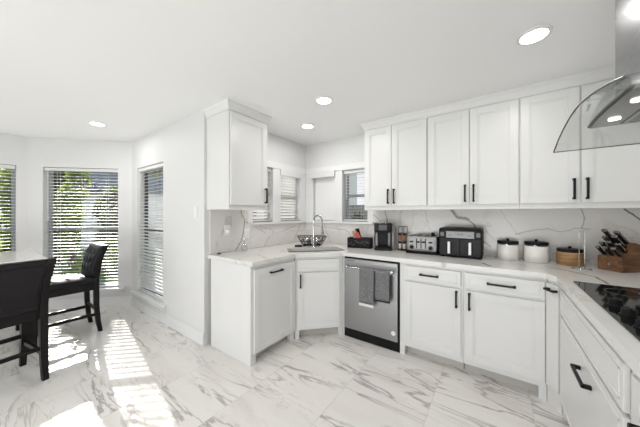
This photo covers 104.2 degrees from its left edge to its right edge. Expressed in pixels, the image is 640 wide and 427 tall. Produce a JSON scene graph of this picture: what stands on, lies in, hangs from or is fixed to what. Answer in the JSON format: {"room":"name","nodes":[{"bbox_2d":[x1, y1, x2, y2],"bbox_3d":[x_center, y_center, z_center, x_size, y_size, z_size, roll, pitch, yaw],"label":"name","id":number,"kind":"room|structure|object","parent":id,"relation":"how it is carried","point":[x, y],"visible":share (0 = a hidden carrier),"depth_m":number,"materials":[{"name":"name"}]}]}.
{"room":"kitchen","nodes":[
{"label":"kitchen","id":0,"kind":"room"},
{"bbox_2d":[0,133,27,250],"bbox_3d":[-5.275,0.145,1.952,0.140,2.430,3.870,0,0,35],"label":"wall","id":1,"kind":"structure","parent":0,"point":[13,148],"depth_m":3.43,"materials":[{"name":"white paint"}]},
{"bbox_2d":[0,166,15,250],"bbox_3d":[-4.607,0.260,2.839,0.180,1.840,1.630,0,0,35],"label":"window","id":2,"kind":"structure","parent":1,"relation":"in","point":[13,173],"depth_m":3.44,"materials":[{"name":"grey paint"}]},
{"bbox_2d":[0,164,14,248],"bbox_3d":[-4.606,0.213,2.839,0.068,1.737,1.434,0,0,35],"label":"window blind","id":3,"kind":"object","parent":2,"relation":"attached to","point":[1,165],"visible":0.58,"depth_m":3.37,"materials":[{"name":"white plastic"}]},
{"bbox_2d":[28,137,131,299],"bbox_3d":[-3.460,0.145,3.667,1.315,2.430,0.140,0,0,-10],"label":"wall","id":4,"kind":"structure","parent":0,"point":[42,152],"depth_m":3.59,"materials":[{"name":"white paint"}]},
{"bbox_2d":[48,171,124,295],"bbox_3d":[-3.457,0.260,3.637,1.130,1.840,0.180,0,0,-10],"label":"window","id":5,"kind":"structure","parent":4,"relation":"in","point":[117,290],"depth_m":3.62,"materials":[{"name":"grey paint"}]},
{"bbox_2d":[45,167,117,286],"bbox_3d":[-3.457,0.213,3.636,0.934,1.737,0.068,0,0,-10],"label":"window blind","id":6,"kind":"object","parent":5,"relation":"attached to","point":[46,168],"visible":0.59,"depth_m":3.63,"materials":[{"name":"white plastic"}]},
{"bbox_2d":[49,296,130,309],"bbox_3d":[-3.447,1.295,3.591,1.303,0.130,0.014,0,0,-10],"label":"baseboard","id":7,"kind":"structure","parent":4,"relation":"attached to","point":[107,301],"depth_m":3.59,"materials":[{"name":"white paint"}]},
{"bbox_2d":[132,110,215,344],"bbox_3d":[-1.956,0.145,3.194,1.970,2.430,0.140,0,0,35],"label":"wall","id":8,"kind":"structure","parent":0,"point":[181,146],"depth_m":2.83,"materials":[{"name":"white paint"}]},
{"bbox_2d":[131,168,165,311],"bbox_3d":[-2.279,0.280,3.387,1.020,1.860,0.180,0,0,35],"label":"window","id":9,"kind":"structure","parent":8,"relation":"in","point":[147,299],"depth_m":3.49,"materials":[{"name":"grey"}]},
{"bbox_2d":[139,163,162,300],"bbox_3d":[-2.280,0.234,3.386,0.824,1.757,0.068,0,0,35],"label":"window blind","id":10,"kind":"object","parent":9,"relation":"attached to","point":[153,285],"visible":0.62,"depth_m":3.41,"materials":[{"name":"white plastic"}]},
{"bbox_2d":[131,296,203,345],"bbox_3d":[-1.998,1.295,3.130,1.964,0.130,0.014,0,0,35],"label":"baseboard","id":11,"kind":"structure","parent":8,"relation":"attached to","point":[179,326],"depth_m":2.97,"materials":[{"name":"white paint"}]},
{"bbox_2d":[194,207,197,217],"bbox_3d":[-1.327,-0.015,2.655,0.072,0.116,0.009,0,0,35],"label":"light switch","id":12,"kind":"object","parent":8,"relation":"attached to","point":[195,208],"visible":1,"depth_m":2.65,"materials":[{"name":"white plastic"}]},
{"bbox_2d":[207,109,267,209],"bbox_3d":[-0.859,-0.515,2.654,0.438,0.950,0.480,0,0,35],"label":"upper cabinet","id":13,"kind":"object","parent":8,"relation":"attached to","point":[236,142],"visible":1,"depth_m":2.49,"materials":[{"name":"white paint"}]},
{"bbox_2d":[203,99,270,123],"bbox_3d":[-0.869,-1.030,2.661,0.420,0.080,0.550,0,0,35],"label":"trim","id":14,"kind":"structure","parent":13,"relation":"attached to","point":[226,104],"depth_m":2.48,"materials":[{"name":"white paint"}]},
{"bbox_2d":[237,132,305,250],"bbox_3d":[-0.727,0.145,3.345,0.140,2.430,1.530,0,0,35],"label":"wall","id":15,"kind":"structure","parent":0,"point":[281,150],"depth_m":3.54,"materials":[{"name":"white paint"}]},
{"bbox_2d":[224,225,229,235],"bbox_3d":[-1.030,0.185,2.769,0.009,0.116,0.072,0,0,35],"label":"wall outlet","id":16,"kind":"object","parent":15,"relation":"attached to","point":[226,227],"visible":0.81,"depth_m":2.76,"materials":[{"name":"white plastic"}]},
{"bbox_2d":[245,229,249,237],"bbox_3d":[-0.873,0.240,2.989,0.009,0.116,0.072,0,0,35],"label":"wall outlet","id":17,"kind":"object","parent":15,"relation":"attached to","point":[247,231],"visible":0.94,"depth_m":2.99,"materials":[{"name":"white plastic"}]},
{"bbox_2d":[210,210,305,253],"bbox_3d":[-0.688,0.194,3.268,0.012,0.468,1.610,0,0,35],"label":"backsplash","id":18,"kind":"structure","parent":15,"relation":"attached to","point":[264,235],"depth_m":2.95,"materials":[{"name":"stone"}]},
{"bbox_2d":[253,184,267,221],"bbox_3d":[-0.826,-0.250,3.274,0.040,0.720,0.340,0,0,35],"label":"window","id":19,"kind":"structure","parent":15,"relation":"in","point":[267,184],"depth_m":3.38,"materials":[{"name":"grey paint"}]},
{"bbox_2d":[253,168,270,221],"bbox_3d":[-0.768,-0.251,3.233,0.068,0.708,0.324,0,0,35],"label":"window blind","id":20,"kind":"object","parent":19,"relation":"attached to","point":[268,169],"visible":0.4,"depth_m":3.31,"materials":[{"name":"white plastic"}]},
{"bbox_2d":[285,179,294,220],"bbox_3d":[-0.522,-0.250,3.702,0.040,0.720,0.430,0,0,35],"label":"window","id":21,"kind":"structure","parent":15,"relation":"in","point":[294,179],"depth_m":3.84,"materials":[{"name":"grey paint"}]},
{"bbox_2d":[280,169,301,220],"bbox_3d":[-0.451,-0.258,3.651,0.100,0.722,0.454,0,0,35],"label":"window blind","id":22,"kind":"object","parent":21,"relation":"attached to","point":[285,174],"visible":0.71,"depth_m":3.67,"materials":[{"name":"white plastic"}]},
{"bbox_2d":[0,305,568,426],"bbox_3d":[-1.885,1.410,1.137,6.650,0.100,6.790,0,0,35],"label":"floor","id":23,"kind":"structure","parent":0,"point":[137,371],"depth_m":1.97,"materials":[{"name":"stone"}]},
{"bbox_2d":[0,250,46,349],"bbox_3d":[-3.579,0.902,2.145,1.020,0.915,1.550,0,0,35],"label":"dining table","id":24,"kind":"object","parent":23,"relation":"on","point":[23,255],"visible":0.4,"depth_m":2.47,"materials":[{"name":"stone"}]},
{"bbox_2d":[0,258,56,380],"bbox_3d":[-2.522,0.864,1.948,0.549,0.991,0.500,0,0,25],"label":"dining chair","id":25,"kind":"object","parent":23,"relation":"on","point":[24,285],"visible":1,"depth_m":1.98,"materials":[{"name":"black wood"}]},
{"bbox_2d":[48,242,108,331],"bbox_3d":[-2.827,0.864,2.840,0.500,0.991,0.549,0,0,35],"label":"dining chair","id":26,"kind":"object","parent":23,"relation":"on","point":[86,281],"visible":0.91,"depth_m":2.84,"materials":[{"name":"black wood"}]},
{"bbox_2d":[211,258,294,366],"bbox_3d":[-0.678,0.916,2.612,0.676,0.888,0.588,0,0,35],"label":"base cabinet","id":27,"kind":"object","parent":23,"relation":"on","point":[253,308],"visible":0.99,"depth_m":2.38,"materials":[{"name":"white paint"}]},
{"bbox_2d":[294,256,342,338],"bbox_3d":[-0.062,0.916,3.021,0.537,0.888,0.676,0,0,-11],"label":"base cabinet","id":28,"kind":"object","parent":23,"relation":"on","point":[318,280],"visible":0.99,"depth_m":2.73,"materials":[{"name":"white paint"}]},
{"bbox_2d":[343,256,344,334],"bbox_3d":[0.441,0.916,3.035,0.015,0.888,0.602,0,0,35],"label":"filler panel","id":29,"kind":"object","parent":23,"relation":"on","point":[343,256],"visible":0.21,"depth_m":2.79,"materials":[{"name":"white paint"}]},
{"bbox_2d":[344,256,399,352],"bbox_3d":[0.671,0.917,2.811,0.617,0.886,0.661,0,0,35],"label":"dishwasher","id":30,"kind":"object","parent":23,"relation":"on","point":[379,325],"visible":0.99,"depth_m":2.56,"materials":[{"name":"silver metal"}]},
{"bbox_2d":[359,267,374,307],"bbox_3d":[0.479,0.754,2.548,0.161,0.386,0.040,0,0,35],"label":"hand towel","id":31,"kind":"object","parent":30,"relation":"hanging from","point":[366,275],"visible":1,"depth_m":2.53,"materials":[{"name":"grey fabric"}]},
{"bbox_2d":[375,269,390,303],"bbox_3d":[0.618,0.714,2.450,0.152,0.308,0.040,0,0,35],"label":"hand towel","id":32,"kind":"object","parent":30,"relation":"hanging from","point":[382,278],"visible":1,"depth_m":2.44,"materials":[{"name":"grey fabric"}]},
{"bbox_2d":[400,262,463,368],"bbox_3d":[1.159,0.916,2.498,0.535,0.888,0.666,0,0,35],"label":"base cabinet","id":33,"kind":"object","parent":23,"relation":"on","point":[431,297],"visible":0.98,"depth_m":2.25,"materials":[{"name":"white paint"}]},
{"bbox_2d":[463,270,546,400],"bbox_3d":[1.594,0.916,2.188,0.528,0.888,0.666,0,0,35],"label":"base cabinet","id":34,"kind":"object","parent":23,"relation":"on","point":[504,315],"visible":0.99,"depth_m":1.94,"materials":[{"name":"white paint"}]},
{"bbox_2d":[543,279,562,414],"bbox_3d":[1.765,0.916,1.730,0.352,0.888,0.123,0,0,7],"label":"base cabinet","id":35,"kind":"object","parent":23,"relation":"on","point":[552,288],"visible":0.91,"depth_m":1.74,"materials":[{"name":"white paint"}]},
{"bbox_2d":[560,289,634,426],"bbox_3d":[1.539,0.916,1.074,0.656,0.888,1.085,0,0,35],"label":"base cabinet","id":36,"kind":"object","parent":23,"relation":"on","point":[595,381],"visible":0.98,"depth_m":1.14,"materials":[{"name":"white paint"}]},
{"bbox_2d":[627,374,639,426],"bbox_3d":[0.847,0.916,0.100,0.656,0.888,1.300,0,0,35],"label":"base cabinet","id":37,"kind":"object","parent":23,"relation":"on","point":[635,381],"visible":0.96,"depth_m":0.75,"materials":[{"name":"white paint"}]},
{"bbox_2d":[208,242,639,378],"bbox_3d":[0.253,0.450,1.641,3.426,0.040,3.168,0,0,35],"label":"countertop","id":38,"kind":"structure","parent":37,"relation":"on","point":[621,340],"depth_m":2.02,"materials":[{"name":"stone"}]},
{"bbox_2d":[297,235,326,245],"bbox_3d":[-0.112,0.365,3.356,0.380,0.130,0.210,0,0,-11],"label":"dish rack","id":39,"kind":"object","parent":38,"relation":"on","point":[310,236],"visible":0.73,"depth_m":3.29,"materials":[{"name":"black metal"}]},
{"bbox_2d":[302,237,310,244],"bbox_3d":[-0.179,0.361,3.343,0.120,0.099,0.120,0,0,35],"label":"steel bowl","id":40,"kind":"object","parent":39,"relation":"in","point":[304,238],"visible":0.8,"depth_m":3.30,"materials":[{"name":"silver metal"}]},
{"bbox_2d":[288,250,338,260],"bbox_3d":[-0.054,0.577,2.980,0.696,0.209,0.376,0,0,-11],"label":"sink","id":41,"kind":"object","parent":38,"relation":"in","point":[320,250],"visible":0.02,"depth_m":3.14,"materials":[{"name":"silver metal"}]},
{"bbox_2d":[311,215,323,246],"bbox_3d":[-0.017,0.223,3.177,0.187,0.414,0.094,0,0,34],"label":"faucet","id":42,"kind":"object","parent":38,"relation":"on","point":[322,230],"visible":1,"depth_m":3.18,"materials":[{"name":"silver metal"}]},
{"bbox_2d":[347,237,372,248],"bbox_3d":[0.507,0.367,3.147,0.290,0.125,0.153,0,0,25],"label":"caddy","id":43,"kind":"object","parent":38,"relation":"on","point":[364,242],"visible":1,"depth_m":3.08,"materials":[{"name":"black plastic"}]},
{"bbox_2d":[374,222,394,250],"bbox_3d":[0.770,0.266,2.982,0.235,0.328,0.261,0,0,13],"label":"coffee maker","id":44,"kind":"object","parent":38,"relation":"on","point":[384,232],"visible":1,"depth_m":2.94,"materials":[{"name":"black plastic"}]},
{"bbox_2d":[398,226,407,250],"bbox_3d":[0.977,0.290,2.937,0.110,0.279,0.110,0,0,35],"label":"spice rack","id":45,"kind":"object","parent":38,"relation":"on","point":[402,249],"visible":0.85,"depth_m":2.91,"materials":[{"name":"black metal"}]},
{"bbox_2d":[406,232,438,254],"bbox_3d":[1.128,0.319,2.718,0.316,0.222,0.258,0,0,35],"label":"toaster","id":46,"kind":"object","parent":38,"relation":"on","point":[417,244],"visible":0.96,"depth_m":2.63,"materials":[{"name":"silver metal"}]},
{"bbox_2d":[439,227,483,258],"bbox_3d":[1.421,0.287,2.508,0.369,0.285,0.335,0,0,35],"label":"air fryer","id":47,"kind":"object","parent":38,"relation":"on","point":[466,242],"visible":1,"depth_m":2.40,"materials":[{"name":"black plastic"}]},
{"bbox_2d":[497,238,518,260],"bbox_3d":[1.764,0.331,2.341,0.166,0.197,0.166,0,0,35],"label":"canister","id":48,"kind":"object","parent":38,"relation":"on","point":[507,249],"visible":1,"depth_m":2.28,"materials":[{"name":"white ceramic"}]},
{"bbox_2d":[524,239,548,262],"bbox_3d":[1.930,0.330,2.223,0.172,0.200,0.172,0,0,35],"label":"canister","id":49,"kind":"object","parent":38,"relation":"on","point":[535,251],"visible":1,"depth_m":2.16,"materials":[{"name":"white ceramic"}]},
{"bbox_2d":[556,246,583,266],"bbox_3d":[2.098,0.351,2.091,0.166,0.157,0.166,0,0,35],"label":"canister","id":50,"kind":"object","parent":38,"relation":"on","point":[569,256],"visible":1,"depth_m":2.04,"materials":[{"name":"brown wood"}]},
{"bbox_2d":[571,230,592,269],"bbox_3d":[2.024,0.277,1.923,0.116,0.303,0.096,0,0,35],"label":"paper towel holder","id":51,"kind":"object","parent":38,"relation":"on","point":[579,267],"visible":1,"depth_m":1.92,"materials":[{"name":"silver metal"}]},
{"bbox_2d":[573,281,639,340],"bbox_3d":[1.540,0.409,1.053,0.510,0.041,0.900,0,0,35],"label":"cooktop","id":52,"kind":"object","parent":38,"relation":"in","point":[622,303],"visible":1,"depth_m":1.18,"materials":[{"name":"black glass"}]},
{"bbox_2d":[598,243,639,272],"bbox_3d":[2.286,0.322,1.883,0.242,0.214,0.150,0,0,-8],"label":"knife block","id":53,"kind":"object","parent":38,"relation":"on","point":[629,262],"visible":0.84,"depth_m":1.81,"materials":[{"name":"brown wood"}]},
{"bbox_2d":[595,245,606,254],"bbox_3d":[2.157,0.281,1.911,0.078,0.073,0.025,0,0,-8],"label":"knife","id":54,"kind":"object","parent":53,"relation":"in","point":[598,247],"visible":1,"depth_m":1.90,"materials":[{"name":"black plastic"}]},
{"bbox_2d":[598,241,610,249],"bbox_3d":[2.195,0.251,1.919,0.080,0.075,0.029,0,0,-8],"label":"knife","id":55,"kind":"object","parent":53,"relation":"in","point":[602,243],"visible":0.69,"depth_m":1.91,"materials":[{"name":"black plastic"}]},
{"bbox_2d":[601,235,613,243],"bbox_3d":[2.208,0.212,1.905,0.095,0.088,0.029,0,0,-8],"label":"knife","id":56,"kind":"object","parent":53,"relation":"in","point":[604,237],"visible":0.63,"depth_m":1.89,"materials":[{"name":"black plastic"}]},
{"bbox_2d":[602,246,614,255],"bbox_3d":[2.163,0.281,1.867,0.078,0.073,0.025,0,0,-8],"label":"knife","id":57,"kind":"object","parent":53,"relation":"in","point":[605,248],"visible":1,"depth_m":1.86,"materials":[{"name":"black plastic"}]},
{"bbox_2d":[601,229,616,242],"bbox_3d":[2.216,0.171,1.906,0.117,0.108,0.029,0,0,-8],"label":"knife","id":58,"kind":"object","parent":53,"relation":"in","point":[606,232],"visible":0.81,"depth_m":1.90,"materials":[{"name":"black plastic"}]},
{"bbox_2d":[605,240,618,250],"bbox_3d":[2.195,0.246,1.871,0.091,0.085,0.029,0,0,-8],"label":"knife","id":59,"kind":"object","parent":53,"relation":"in","point":[610,244],"visible":0.7,"depth_m":1.86,"materials":[{"name":"black plastic"}]},
{"bbox_2d":[610,247,622,256],"bbox_3d":[2.169,0.281,1.822,0.078,0.073,0.025,0,0,-8],"label":"knife","id":60,"kind":"object","parent":53,"relation":"in","point":[613,249],"visible":1,"depth_m":1.81,"materials":[{"name":"black plastic"}]},
{"bbox_2d":[611,235,626,247],"bbox_3d":[2.211,0.207,1.841,0.106,0.098,0.029,0,0,-8],"label":"knife","id":61,"kind":"object","parent":53,"relation":"in","point":[616,238],"visible":0.82,"depth_m":1.83,"materials":[{"name":"black plastic"}]},
{"bbox_2d":[614,243,627,252],"bbox_3d":[2.207,0.251,1.824,0.080,0.075,0.029,0,0,-8],"label":"knife","id":62,"kind":"object","parent":53,"relation":"in","point":[619,245],"visible":1,"depth_m":1.82,"materials":[{"name":"black plastic"}]},
{"bbox_2d":[613,231,628,243],"bbox_3d":[2.230,0.176,1.843,0.106,0.098,0.029,0,0,-8],"label":"knife","id":63,"kind":"object","parent":53,"relation":"in","point":[623,239],"visible":0.98,"depth_m":1.83,"materials":[{"name":"black plastic"}]},
{"bbox_2d":[0,0,614,145],"bbox_3d":[-1.885,-1.130,1.137,6.650,0.120,6.790,0,0,35],"label":"ceiling","id":64,"kind":"structure","parent":0,"point":[137,68],"depth_m":1.69,"materials":[{"name":"white paint"}]},
{"bbox_2d":[88,121,106,125],"bbox_3d":[-2.644,-1.064,2.959,0.172,0.011,0.172,0,0,35],"label":"recessed light","id":65,"kind":"object","parent":64,"relation":"in","point":[96,123],"visible":1,"depth_m":2.93,"materials":[{"name":"white paint"}]},
{"bbox_2d":[301,123,314,128],"bbox_3d":[-0.151,-1.064,3.039,0.172,0.011,0.172,0,0,35],"label":"recessed light","id":66,"kind":"object","parent":64,"relation":"in","point":[306,125],"visible":1,"depth_m":3.03,"materials":[{"name":"white paint"}]},
{"bbox_2d":[315,96,332,104],"bbox_3d":[0.037,-1.064,2.348,0.172,0.011,0.172,0,0,35],"label":"recessed light","id":67,"kind":"object","parent":64,"relation":"in","point":[323,100],"visible":1,"depth_m":2.33,"materials":[{"name":"white paint"}]},
{"bbox_2d":[516,24,552,44],"bbox_3d":[1.282,-1.064,1.493,0.172,0.011,0.172,0,0,35],"label":"recessed light","id":68,"kind":"object","parent":64,"relation":"in","point":[535,34],"visible":1,"depth_m":1.48,"materials":[{"name":"white paint"}]},
{"bbox_2d":[306,134,585,263],"bbox_3d":[1.212,0.145,2.991,3.710,2.430,0.140,0,0,35],"label":"wall","id":69,"kind":"structure","parent":0,"point":[347,150],"depth_m":3.59,"materials":[{"name":"white paint"}]},
{"bbox_2d":[248,168,372,222],"bbox_3d":[-0.086,-0.250,3.141,1.140,0.720,1.120,0,0,35],"label":"trim","id":70,"kind":"structure","parent":69,"relation":"attached to","point":[306,184],"depth_m":3.57,"materials":[{"name":"white paint"}]},
{"bbox_2d":[251,221,373,224],"bbox_3d":[-0.078,0.125,3.221,1.240,0.030,1.160,0,0,35],"label":"trim","id":71,"kind":"structure","parent":69,"relation":"attached to","point":[278,222],"depth_m":3.43,"materials":[{"name":"white paint"}]},
{"bbox_2d":[267,160,364,174],"bbox_3d":[-0.086,-0.652,3.141,1.140,0.085,1.120,0,0,35],"label":"trim","id":72,"kind":"structure","parent":69,"relation":"attached to","point":[271,164],"depth_m":3.53,"materials":[{"name":"white paint"}]},
{"bbox_2d":[310,170,334,220],"bbox_3d":[0.051,-0.256,3.722,0.430,0.729,0.097,0,0,35],"label":"roller shade","id":73,"kind":"object","parent":69,"relation":"attached to","point":[324,181],"visible":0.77,"depth_m":3.75,"materials":[{"name":"white fabric"}]},
{"bbox_2d":[346,174,367,221],"bbox_3d":[0.542,-0.250,3.516,0.390,0.720,0.040,0,0,35],"label":"window","id":74,"kind":"structure","parent":69,"relation":"in","point":[356,195],"depth_m":3.60,"materials":[{"name":"grey paint"}]},
{"bbox_2d":[344,169,367,220],"bbox_3d":[0.501,-0.251,3.458,0.374,0.708,0.068,0,0,35],"label":"window blind","id":75,"kind":"object","parent":74,"relation":"attached to","point":[361,171],"visible":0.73,"depth_m":3.47,"materials":[{"name":"white plastic"}]},
{"bbox_2d":[365,118,427,209],"bbox_3d":[0.901,-0.515,2.883,0.709,0.950,0.386,0,0,35],"label":"upper cabinet","id":76,"kind":"object","parent":69,"relation":"attached to","point":[396,155],"visible":0.98,"depth_m":2.73,"materials":[{"name":"white paint"}]},
{"bbox_2d":[361,65,614,130],"bbox_3d":[1.526,-1.030,2.455,2.296,0.080,0.370,0,0,35],"label":"trim","id":77,"kind":"structure","parent":76,"relation":"attached to","point":[602,74],"depth_m":2.18,"materials":[{"name":"white paint"}]},
{"bbox_2d":[306,208,639,263],"bbox_3d":[1.173,0.194,2.925,3.418,0.468,0.012,0,0,35],"label":"backsplash","id":78,"kind":"structure","parent":69,"relation":"attached to","point":[558,227],"depth_m":2.40,"materials":[{"name":"stone"}]},
{"bbox_2d":[428,98,518,209],"bbox_3d":[1.491,-0.515,2.464,0.737,0.950,0.386,0,0,35],"label":"upper cabinet","id":79,"kind":"object","parent":69,"relation":"attached to","point":[473,153],"visible":1,"depth_m":2.30,"materials":[{"name":"white paint"}]},
{"bbox_2d":[519,78,639,208],"bbox_3d":[2.098,-0.515,2.033,0.750,0.950,0.386,0,0,35],"label":"upper cabinet","id":80,"kind":"object","parent":69,"relation":"attached to","point":[608,177],"visible":0.95,"depth_m":1.93,"materials":[{"name":"white paint"}]},
{"bbox_3d":[0.752,0.145,-0.737,0.140,2.430,6.470,0,0,35],"label":"wall","id":81,"kind":"structure","parent":0,"visible":0},
{"bbox_2d":[553,0,639,152],"bbox_3d":[1.446,-0.727,0.961,0.668,0.681,1.084,0,0,35],"label":"range hood","id":82,"kind":"object","parent":81,"relation":"attached to","point":[624,108],"visible":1,"depth_m":1.07,"materials":[{"name":"silver metal"}]},
{"bbox_2d":[608,117,620,120],"bbox_3d":[1.372,-0.439,1.160,0.040,0.004,0.040,0,0,35],"label":"lamp","id":83,"kind":"object","parent":82,"relation":"attached to","point":[609,118],"depth_m":1.16,"materials":[{"name":"white"}]},
{"bbox_2d":[630,98,639,102],"bbox_3d":[1.233,-0.439,0.964,0.040,0.004,0.040,0,0,35],"label":"lamp","id":84,"kind":"object","parent":82,"relation":"attached to","point":[632,100],"depth_m":0.96,"materials":[{"name":"white"}]},
{"label":"outside","id":85,"kind":"structure","parent":0,"visible":0},
{"bbox_2d":[0,239,162,283],"bbox_3d":[-7.517,1.570,8.411,38.000,0.180,45.000,0,0,35],"label":"ground","id":86,"kind":"structure","parent":85,"point":[81,251],"depth_m":6.83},
{"bbox_2d":[0,168,10,251],"bbox_3d":[-7.620,0.089,6.128,0.725,2.839,0.657,0,0,26],"label":"shrub","id":87,"kind":"object","parent":86,"relation":"on","point":[5,219],"visible":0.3,"depth_m":5.99,"materials":[{"name":"green plant"}]},
{"bbox_2d":[54,171,61,262],"bbox_3d":[-8.089,-0.093,7.448,0.794,3.200,0.800,0,0,35],"label":"shrub","id":88,"kind":"object","parent":86,"relation":"on","point":[55,172],"visible":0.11,"depth_m":7.38,"materials":[{"name":"green plant"}]},
{"bbox_2d":[56,171,80,242],"bbox_3d":[-13.487,-1.024,13.097,3.644,5.292,2.603,0,0,-20],"label":"tree","id":89,"kind":"object","parent":86,"relation":"on","point":[62,172],"visible":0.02,"depth_m":12.85,"materials":[{"name":"green plant"}]},
{"bbox_2d":[54,171,91,264],"bbox_3d":[-7.214,-0.247,7.261,0.683,3.508,0.885,0,0,25],"label":"shrub","id":90,"kind":"object","parent":86,"relation":"on","point":[68,209],"visible":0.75,"depth_m":7.13,"materials":[{"name":"green plant"}]},
{"bbox_2d":[68,238,117,275],"bbox_3d":[-5.177,1.038,6.013,0.939,0.912,1.310,0,0,35],"label":"shrub","id":91,"kind":"object","parent":86,"relation":"on","point":[110,267],"visible":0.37,"depth_m":5.85,"materials":[{"name":"green plant"}]},
{"bbox_2d":[91,185,148,242],"bbox_3d":[-6.155,0.304,7.741,1.268,2.405,1.375,0,0,42],"label":"shrub","id":92,"kind":"object","parent":86,"relation":"on","point":[107,206],"visible":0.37,"depth_m":7.34,"materials":[{"name":"green plant"}]},
{"bbox_2d":[81,172,162,248],"bbox_3d":[-7.949,-0.120,11.601,3.600,3.200,4.500,0,0,35],"label":"garden shed","id":93,"kind":"object","parent":86,"relation":"on","point":[98,179],"visible":0.28,"depth_m":10.27,"materials":[{"name":"white"}]},
{"bbox_2d":[148,169,162,177],"bbox_3d":[-13.395,-1.809,20.206,4.194,6.798,3.773,0,0,40],"label":"tree","id":94,"kind":"object","parent":86,"relation":"on","point":[154,171],"visible":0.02,"depth_m":20.88,"materials":[{"name":"green plant"}]},
{"bbox_2d":[257,173,356,218],"bbox_3d":[-1.559,-1.320,10.924,3.800,5.600,8.000,0,0,35],"label":"neighbouring house","id":95,"kind":"structure","parent":86,"relation":"on","point":[353,187],"depth_m":12.69,"materials":[{"name":"white"}]},
{"bbox_2d":[350,210,363,218],"bbox_3d":[1.119,0.698,5.986,0.986,1.578,0.912,0,0,35],"label":"shrub","id":96,"kind":"object","parent":86,"relation":"on","point":[355,215],"visible":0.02,"depth_m":5.89,"materials":[{"name":"green plant"}]},
{"bbox_2d":[350,205,367,218],"bbox_3d":[4.290,0.580,7.416,9.000,1.800,0.060,0,0,35],"label":"fence","id":97,"kind":"object","parent":86,"relation":"on","point":[357,208],"visible":0.02,"depth_m":9.39,"materials":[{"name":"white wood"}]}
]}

